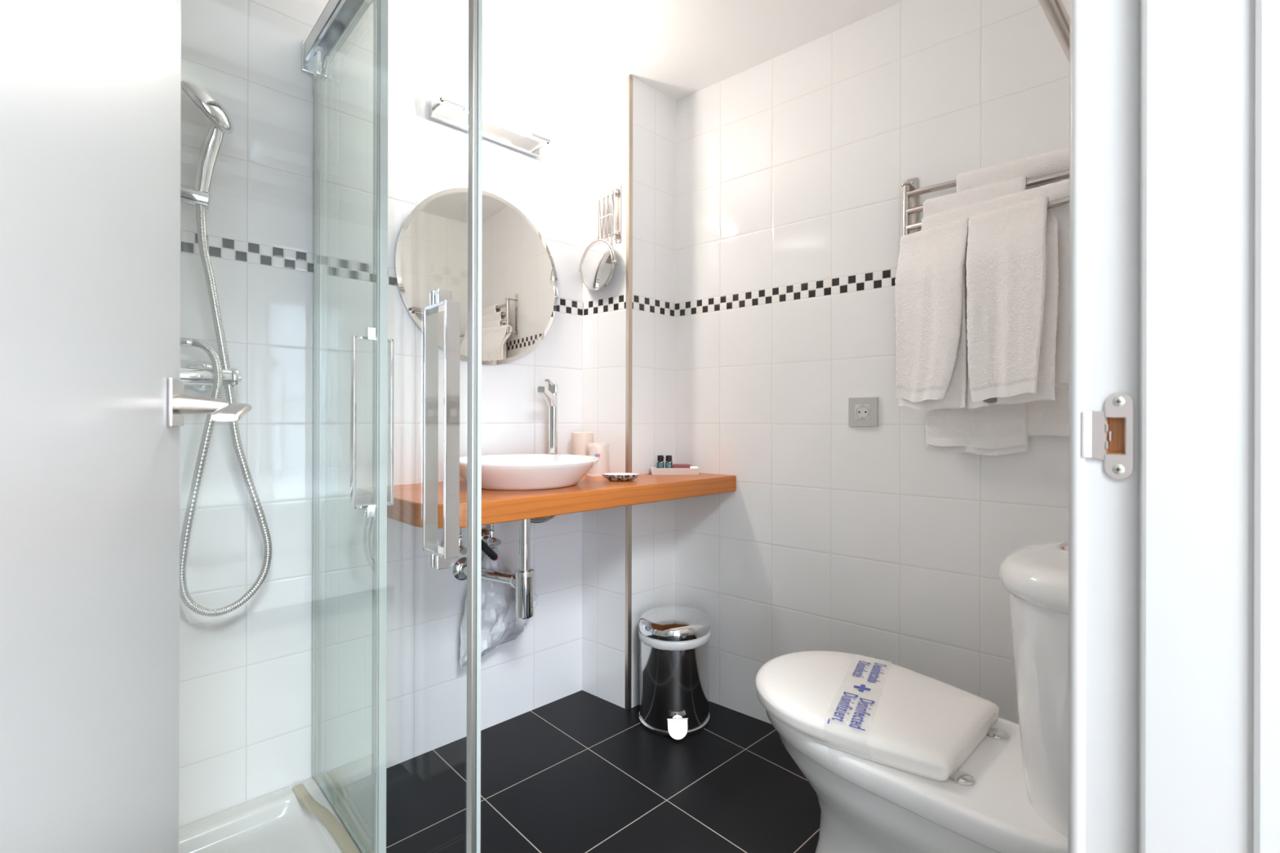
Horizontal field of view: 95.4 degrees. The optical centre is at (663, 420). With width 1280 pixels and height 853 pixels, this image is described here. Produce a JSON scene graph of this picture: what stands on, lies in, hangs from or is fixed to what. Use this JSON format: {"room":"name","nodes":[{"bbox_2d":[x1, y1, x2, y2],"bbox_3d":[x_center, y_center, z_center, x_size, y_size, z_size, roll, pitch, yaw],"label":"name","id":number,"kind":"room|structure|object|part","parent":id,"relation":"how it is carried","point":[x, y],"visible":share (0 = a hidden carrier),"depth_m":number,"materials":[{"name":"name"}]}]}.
{"room":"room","nodes":[
{"label":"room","id":0,"kind":"room"},
{"bbox_2d":[178,0,583,827],"bbox_3d":[-1.044,-0.101,1.549,1.923,2.205,0.170,0,0,-45],"label":"wall","id":1,"kind":"structure","parent":0,"point":[246,708],"depth_m":1.58,"materials":[{"name":"white glazed ceramic tile"},{"name":"black and white mosaic tile"}]},
{"bbox_2d":[180,183,211,209],"bbox_3d":[-1.098,-0.539,1.302,0.139,0.640,0.091,0,0,-33],"label":"holder","id":2,"kind":"object","parent":1,"relation":"attached to","point":[190,196],"visible":0.19,"depth_m":1.29,"materials":[{"name":"silver metal"}]},
{"bbox_2d":[180,78,234,191],"bbox_3d":[-1.019,-0.626,1.299,0.101,0.250,0.114,0,0,-45],"label":"shower","id":3,"kind":"object","parent":2,"relation":"in","point":[220,123],"visible":0.97,"depth_m":1.29,"materials":[{"name":"silver metal"}]},
{"bbox_3d":[-1.027,-0.694,1.296,0.080,0.080,0.094,0,0,-45],"label":"spray plate","id":4,"kind":"part","parent":3,"relation":"part of","materials":[{"name":"white plastic"}]},
{"bbox_3d":[-1.013,-0.613,1.310,0.082,0.223,0.057,0,0,20],"label":"shower handle","id":5,"kind":"part","parent":3,"relation":"part of","materials":[{"name":"silver metal"}]},
{"bbox_2d":[180,360,241,391],"bbox_3d":[-1.116,-0.122,1.285,0.289,0.109,0.104,0,0,-45],"label":"shower mixer","id":6,"kind":"object","parent":1,"relation":"attached to","point":[198,376],"visible":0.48,"depth_m":1.31,"materials":[{"name":"silver metal"}]},
{"bbox_2d":[179,204,272,617],"bbox_3d":[-1.014,-0.019,1.333,0.198,0.939,0.051,0,0,-45],"label":"shower hose","id":7,"kind":"object","parent":6,"relation":"attached to","point":[218,363],"visible":0.94,"depth_m":1.32,"materials":[{"name":"silver metal"}]},
{"bbox_3d":[-1.001,-0.101,1.359,0.021,0.047,0.047,0,0,-45],"label":"knob","id":8,"kind":"part","parent":6,"relation":"part of","materials":[{"name":"silver metal"}]},
{"bbox_2d":[301,0,373,75],"bbox_3d":[-0.911,-0.954,0.912,0.912,0.080,0.920,0,0,-45],"label":"rail","id":9,"kind":"object","parent":1,"relation":"attached to","point":[336,15],"visible":0.77,"depth_m":1.43,"materials":[{"name":"silver metal"}]},
{"bbox_2d":[312,0,394,852],"bbox_3d":[-0.734,-0.015,1.344,0.079,1.878,0.490,0,0,-45],"label":"door","id":10,"kind":"structure","parent":9,"relation":"hanging from","point":[384,347],"depth_m":1.17,"materials":[{"name":"teal"}]},
{"bbox_3d":[-0.737,0.011,1.343,0.006,1.827,0.465,0,0,-45],"label":"glass pane","id":11,"kind":"part","parent":10,"relation":"part of","materials":[{"name":"teal"}]},
{"bbox_3d":[-0.611,0.003,1.220,0.079,0.354,0.022,0,0,-45],"label":"pull handle","id":12,"kind":"part","parent":10,"relation":"part of","materials":[{"name":"silver metal"}]},
{"bbox_2d":[440,533,466,555],"bbox_3d":[-0.629,0.385,1.773,0.070,0.081,0.098,0,0,-45],"label":"angle valve","id":13,"kind":"object","parent":1,"relation":"attached to","point":[463,550],"visible":0.36,"depth_m":1.75,"materials":[{"name":"silver metal"}]},
{"bbox_3d":[-0.602,0.390,1.746,0.032,0.022,0.020,0,0,-45],"label":"knob","id":14,"kind":"part","parent":13,"relation":"part of","materials":[{"name":"silver metal"}]},
{"bbox_2d":[395,187,558,364],"bbox_3d":[-0.580,-0.463,1.881,0.561,0.561,0.011,0,0,-45],"label":"round mirror","id":15,"kind":"object","parent":1,"relation":"attached to","point":[520,289],"visible":0.89,"depth_m":1.89,"materials":[{"name":"silver metal"}]},
{"bbox_2d":[428,96,550,157],"bbox_3d":[-0.544,-0.940,1.857,0.376,0.050,0.093,0,0,-45],"label":"wall lamp","id":16,"kind":"object","parent":1,"relation":"attached to","point":[497,130],"visible":0.91,"depth_m":1.86,"materials":[{"name":"silver metal"}]},
{"bbox_3d":[-0.646,-0.943,1.745,0.071,0.010,0.070,0,0,-45],"label":"lamp arm","id":17,"kind":"part","parent":16,"relation":"part of","materials":[{"name":"silver metal"}]},
{"bbox_2d":[462,105,467,111],"bbox_3d":[-0.598,-0.943,1.755,0.012,0.017,0.017,0,0,-45],"label":"socket","id":18,"kind":"object","parent":16,"relation":"attached to","point":[464,107],"depth_m":1.75,"materials":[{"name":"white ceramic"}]},
{"bbox_3d":[-0.431,-0.942,1.958,0.071,0.010,0.070,0,0,-45],"label":"lamp arm","id":19,"kind":"part","parent":16,"relation":"part of","materials":[{"name":"silver metal"}]},
{"bbox_2d":[481,526,501,560],"bbox_3d":[-0.557,0.383,1.816,0.122,0.096,0.138,0,0,-45],"label":"angle valve","id":20,"kind":"object","parent":1,"relation":"attached to","point":[487,535],"depth_m":1.82,"materials":[{"name":"silver metal"}]},
{"bbox_3d":[-0.537,0.393,1.767,0.023,0.076,0.079,0,0,33],"label":"black handle","id":21,"kind":"part","parent":20,"relation":"part of","materials":[{"name":"black plastic"}]},
{"bbox_3d":[-0.526,0.381,1.821,0.032,0.022,0.020,0,0,-45],"label":"knob","id":22,"kind":"part","parent":20,"relation":"part of","materials":[{"name":"silver metal"}]},
{"bbox_2d":[458,546,537,668],"bbox_3d":[-0.520,0.576,1.855,0.274,0.347,0.093,0,0,-45],"label":"plastic bag","id":23,"kind":"object","parent":20,"relation":"hanging from","point":[500,624],"visible":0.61,"depth_m":1.82,"materials":[{"name":"white"}]},
{"bbox_2d":[356,472,736,528],"bbox_3d":[-0.303,0.215,1.814,1.063,0.056,0.498,0,0,-45],"label":"countertop","id":24,"kind":"structure","parent":1,"relation":"attached to","point":[590,493],"depth_m":1.55,"materials":[{"name":"brown wood"}]},
{"bbox_2d":[452,519,534,619],"bbox_3d":[-0.512,0.409,1.771,0.299,0.330,0.071,0,0,28],"label":"trap","id":25,"kind":"object","parent":24,"relation":"attached to","point":[522,580],"visible":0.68,"depth_m":1.69,"materials":[{"name":"silver metal"}]},
{"bbox_3d":[-0.538,0.470,1.776,0.234,0.036,0.045,0,0,29],"label":"waste arm","id":26,"kind":"part","parent":25,"relation":"part of","materials":[{"name":"silver metal"}]},
{"bbox_2d":[515,568,534,619],"bbox_3d":[-0.408,0.506,1.706,0.055,0.138,0.055,0,0,-45],"label":"pipe","id":27,"kind":"object","parent":25,"relation":"on","point":[524,577],"depth_m":1.68,"materials":[{"name":"silver metal"}]},
{"bbox_2d":[459,453,599,490],"bbox_3d":[-0.407,0.148,1.706,0.433,0.078,0.433,0,0,-45],"label":"vessel basin","id":28,"kind":"object","parent":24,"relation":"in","point":[515,472],"visible":0.83,"depth_m":1.56,"materials":[{"name":"white ceramic"}]},
{"bbox_2d":[530,515,551,520],"bbox_3d":[-0.418,0.288,1.938,0.170,0.090,0.027,0,0,-42],"label":"hose","id":29,"kind":"object","parent":24,"relation":"hanging from","point":[544,517],"visible":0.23,"depth_m":1.94,"materials":[{"name":"silver metal"}]},
{"bbox_2d":[530,515,556,523],"bbox_3d":[-0.418,0.294,1.960,0.186,0.102,0.027,0,0,-42],"label":"hose","id":30,"kind":"object","parent":24,"relation":"hanging from","point":[551,517],"visible":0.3,"depth_m":1.96,"materials":[{"name":"silver metal"}]},
{"bbox_2d":[537,379,558,453],"bbox_3d":[-0.381,0.026,1.917,0.038,0.323,0.143,0,0,7],"label":"tap","id":31,"kind":"object","parent":24,"relation":"on","point":[550,395],"visible":0.73,"depth_m":1.96,"materials":[{"name":"silver metal"}]},
{"bbox_3d":[-0.382,-0.076,1.908,0.025,0.067,0.124,0,0,7],"label":"spout","id":32,"kind":"part","parent":31,"relation":"part of","materials":[{"name":"silver metal"}]},
{"bbox_2d":[570,431,594,475],"bbox_3d":[-0.287,0.113,2.054,0.091,0.149,0.091,0,0,-45],"label":"tumbler","id":33,"kind":"object","parent":24,"relation":"on","point":[580,441],"visible":0.43,"depth_m":2.02,"materials":[{"name":"beige plastic"}]},
{"bbox_2d":[586,444,608,476],"bbox_3d":[-0.225,0.130,1.986,0.082,0.115,0.082,0,0,-11],"label":"tumbler","id":34,"kind":"object","parent":24,"relation":"on","point":[600,451],"visible":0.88,"depth_m":1.96,"materials":[{"name":"beige"}]},
{"bbox_2d":[601,472,639,481],"bbox_3d":[-0.135,0.177,1.825,0.104,0.022,0.103,0,0,-45],"label":"soap dish","id":35,"kind":"object","parent":24,"relation":"on","point":[620,477],"visible":1,"depth_m":1.80,"materials":[{"name":"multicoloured ceramic"}]},
{"bbox_2d":[650,466,700,475],"bbox_3d":[0.040,0.177,2.058,0.176,0.024,0.064,0,0,-1],"label":"tray","id":36,"kind":"object","parent":24,"relation":"on","point":[655,470],"visible":0.98,"depth_m":2.03,"materials":[{"name":"white ceramic"}]},
{"bbox_2d":[657,455,664,467],"bbox_3d":[-0.012,0.153,2.056,0.026,0.062,0.023,0,0,-1],"label":"toiletry bottle","id":37,"kind":"object","parent":36,"relation":"on","point":[660,464],"visible":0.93,"depth_m":2.04,"materials":[{"name":"teal"}]},
{"bbox_2d":[665,455,672,467],"bbox_3d":[0.018,0.153,2.057,0.026,0.062,0.023,0,0,-1],"label":"toiletry bottle","id":38,"kind":"object","parent":36,"relation":"on","point":[668,464],"visible":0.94,"depth_m":2.05,"materials":[{"name":"teal"}]},
{"bbox_2d":[672,463,691,467],"bbox_3d":[0.062,0.168,2.059,0.072,0.029,0.027,0,0,-1],"label":"soap","id":39,"kind":"object","parent":36,"relation":"in","point":[674,465],"visible":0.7,"depth_m":2.05,"materials":[{"name":"red"}]},
{"bbox_2d":[336,690,820,852],"bbox_3d":[-0.208,1.028,1.120,2.510,0.050,1.960,0,0,-45],"label":"floor","id":40,"kind":"structure","parent":0,"point":[580,771],"depth_m":1.58,"materials":[{"name":"black tile"}]},
{"bbox_2d":[178,777,362,852],"bbox_3d":[-0.920,0.967,0.921,0.918,0.069,0.900,0,0,-45],"label":"shower tray","id":41,"kind":"object","parent":40,"relation":"on","point":[277,821],"depth_m":1.38,"materials":[{"name":"white ceramic"}]},
{"bbox_3d":[-0.637,0.938,1.216,0.821,0.009,0.040,0,0,43],"label":"water stop strip","id":42,"kind":"part","parent":41,"relation":"part of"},
{"bbox_2d":[317,0,376,852],"bbox_3d":[-0.613,0.002,1.241,0.019,1.880,0.875,0,0,-45],"label":"fixed glass panel","id":43,"kind":"object","parent":41,"relation":"on","point":[367,844],"visible":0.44,"depth_m":1.53,"materials":[{"name":"teal"}]},
{"bbox_3d":[-0.607,0.935,1.233,0.018,0.014,0.852,0,0,-45],"label":"rail","id":44,"kind":"part","parent":43,"relation":"part of","materials":[{"name":"grey metal"}]},
{"bbox_2d":[638,604,710,740],"bbox_3d":[0.037,0.825,1.963,0.244,0.358,0.248,0,0,-45],"label":"pedal bin","id":45,"kind":"object","parent":40,"relation":"on","point":[674,640],"visible":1,"depth_m":1.86,"materials":[{"name":"silver metal"}]},
{"bbox_3d":[0.036,0.675,1.964,0.243,0.058,0.243,0,0,-45],"label":"lid","id":46,"kind":"part","parent":45,"relation":"part of","materials":[{"name":"silver metal"}]},
{"bbox_2d":[755,541,1068,852],"bbox_3d":[0.490,0.604,1.134,0.374,0.802,0.680,0,0,-45],"label":"toilet","id":47,"kind":"object","parent":40,"relation":"on","point":[935,767],"visible":0.75,"depth_m":1.00,"materials":[{"name":"white ceramic"}]},
{"bbox_2d":[827,660,886,730],"bbox_3d":[0.406,0.590,1.196,0.093,0.081,0.358,0,0,26],"label":"lettering","id":48,"kind":"object","parent":47,"relation":"on","point":[862,687],"visible":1,"depth_m":1.14,"materials":[{"name":"blue paint"}]},
{"bbox_3d":[0.409,0.601,1.216,0.348,0.006,0.430,0,0,-45],"label":"seat","id":49,"kind":"part","parent":47,"relation":"part of","materials":[{"name":"white plastic"}]},
{"bbox_3d":[0.409,0.575,1.216,0.368,0.045,0.450,0,0,-45],"label":"lid","id":50,"kind":"part","parent":47,"relation":"part of","materials":[{"name":"white plastic"}]},
{"bbox_3d":[0.491,0.805,1.133,0.363,0.400,0.676,0,0,-45],"label":"bowl","id":51,"kind":"part","parent":47,"relation":"part of","materials":[{"name":"white ceramic"}]},
{"bbox_3d":[0.558,0.590,1.066,0.224,0.027,0.018,0,0,-45],"label":"hinge rod","id":52,"kind":"part","parent":47,"relation":"part of","materials":[{"name":"white plastic"}]},
{"bbox_3d":[0.667,0.244,0.957,0.374,0.054,0.182,0,0,-45],"label":"cistern lid","id":53,"kind":"part","parent":47,"relation":"part of","materials":[{"name":"white ceramic"}]},
{"bbox_2d":[582,75,675,708],"bbox_3d":[-0.189,-0.099,2.235,0.257,2.205,0.400,0,0,-45],"label":"wall column","id":54,"kind":"structure","parent":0,"point":[654,113],"depth_m":2.10,"materials":[{"name":"tile"}]},
{"bbox_2d":[578,182,621,291],"bbox_3d":[-0.227,-0.652,2.082,0.194,0.377,0.044,0,0,42],"label":"mirror","id":55,"kind":"object","parent":54,"relation":"attached to","point":[597,261],"visible":1,"depth_m":2.05,"materials":[{"name":"silver metal"}]},
{"bbox_3d":[-0.235,-0.715,2.076,0.016,0.161,0.012,0,0,-45],"label":"rod","id":56,"kind":"part","parent":55,"relation":"part of","materials":[{"name":"silver metal"}]},
{"bbox_3d":[-0.158,-0.734,2.047,0.019,0.215,0.003,0,0,39],"label":"wall plate","id":57,"kind":"part","parent":55,"relation":"part of","materials":[{"name":"silver metal"}]},
{"bbox_2d":[625,75,632,710],"bbox_3d":[-0.123,-0.098,2.026,0.017,2.202,0.018,0,0,-45],"label":"trim","id":58,"kind":"structure","parent":54,"relation":"attached to","point":[629,78],"depth_m":2.02,"materials":[{"name":"beige"}]},
{"bbox_2d":[388,0,904,100],"bbox_3d":[-0.203,-1.227,1.120,2.510,0.050,1.960,0,0,-45],"label":"ceiling","id":59,"kind":"structure","parent":0,"point":[679,49],"depth_m":1.80,"materials":[{"name":"white paint"}]},
{"bbox_2d":[675,0,1070,724],"bbox_3d":[0.568,-0.098,1.888,0.330,2.205,1.960,0,0,-45],"label":"wall","id":60,"kind":"structure","parent":0,"point":[792,166],"depth_m":1.77,"materials":[{"name":"tile"}]},
{"bbox_2d":[848,397,878,426],"bbox_3d":[0.591,-0.026,1.727,0.087,0.087,0.013,0,0,39],"label":"power outlet","id":61,"kind":"object","parent":60,"relation":"attached to","point":[862,411],"visible":1,"depth_m":1.72,"materials":[{"name":"grey plastic"}]},
{"bbox_2d":[901,168,1069,235],"bbox_3d":[0.805,-0.574,1.452,0.130,0.220,0.443,0,0,-45],"label":"towel rack","id":62,"kind":"object","parent":60,"relation":"attached to","point":[910,190],"visible":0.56,"depth_m":1.57,"materials":[{"name":"grey metal"}]},
{"bbox_3d":[0.668,-0.561,1.603,0.018,0.192,0.018,0,0,-45],"label":"pivot post","id":63,"kind":"part","parent":62,"relation":"part of","materials":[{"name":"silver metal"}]},
{"bbox_3d":[0.702,-0.585,1.643,0.027,0.200,0.004,0,0,39],"label":"mounting plate","id":64,"kind":"part","parent":62,"relation":"part of","materials":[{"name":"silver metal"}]},
{"bbox_2d":[894,217,968,410],"bbox_3d":[0.698,-0.270,1.524,0.087,0.486,0.200,0,0,-36],"label":"towel","id":65,"kind":"object","parent":62,"relation":"hanging from","point":[930,280],"visible":1,"depth_m":1.49,"materials":[{"name":"white fabric"}]},
{"bbox_2d":[923,175,1028,455],"bbox_3d":[0.794,-0.253,1.492,0.240,0.684,0.066,0,0,39],"label":"hanging towel","id":66,"kind":"object","parent":62,"relation":"hanging from","point":[995,429],"visible":0.28,"depth_m":1.48,"materials":[{"name":"white fabric"}]},
{"bbox_2d":[921,178,1069,388],"bbox_3d":[0.819,-0.313,1.432,0.059,0.474,0.368,0,0,-45],"label":"towel","id":67,"kind":"object","parent":62,"relation":"hanging from","point":[1059,189],"visible":0.16,"depth_m":1.32,"materials":[{"name":"white fabric"}]},
{"bbox_2d":[965,195,1058,408],"bbox_3d":[0.810,-0.272,1.372,0.085,0.482,0.205,0,0,-35],"label":"towel","id":68,"kind":"object","parent":62,"relation":"hanging from","point":[1012,276],"visible":1,"depth_m":1.33,"materials":[{"name":"white fabric"}]},
{"bbox_2d":[955,146,1069,435],"bbox_3d":[0.889,-0.299,1.444,0.289,0.692,0.078,0,0,39],"label":"towel","id":69,"kind":"object","parent":62,"relation":"hanging from","point":[1043,417],"visible":0.1,"depth_m":1.41,"materials":[{"name":"white fabric"}]},
{"bbox_3d":[0.365,-0.098,0.415,2.327,2.205,0.155,0,0,-45],"label":"wall","id":70,"kind":"structure","parent":0,"visible":0},
{"bbox_2d":[1038,0,1070,63],"bbox_3d":[0.661,-0.605,0.890,0.655,0.050,0.103,0,0,-45],"label":"towel bar","id":71,"kind":"object","parent":70,"relation":"attached to","point":[1055,11],"visible":0.05,"depth_m":0.88,"materials":[{"name":"metal"}]},
{"bbox_2d":[1067,0,1279,852],"bbox_3d":[0.447,-0.024,0.494,0.035,2.058,0.173,0,0,-45],"label":"trim","id":72,"kind":"structure","parent":70,"relation":"attached to","point":[1174,416],"depth_m":0.49,"materials":[{"name":"grey paint"}]},
{"bbox_3d":[0.410,0.014,0.537,0.010,0.079,0.038,0,0,-45],"label":"strike plate","id":73,"kind":"part","parent":72,"relation":"part of","materials":[{"name":"silver metal"}]}
]}

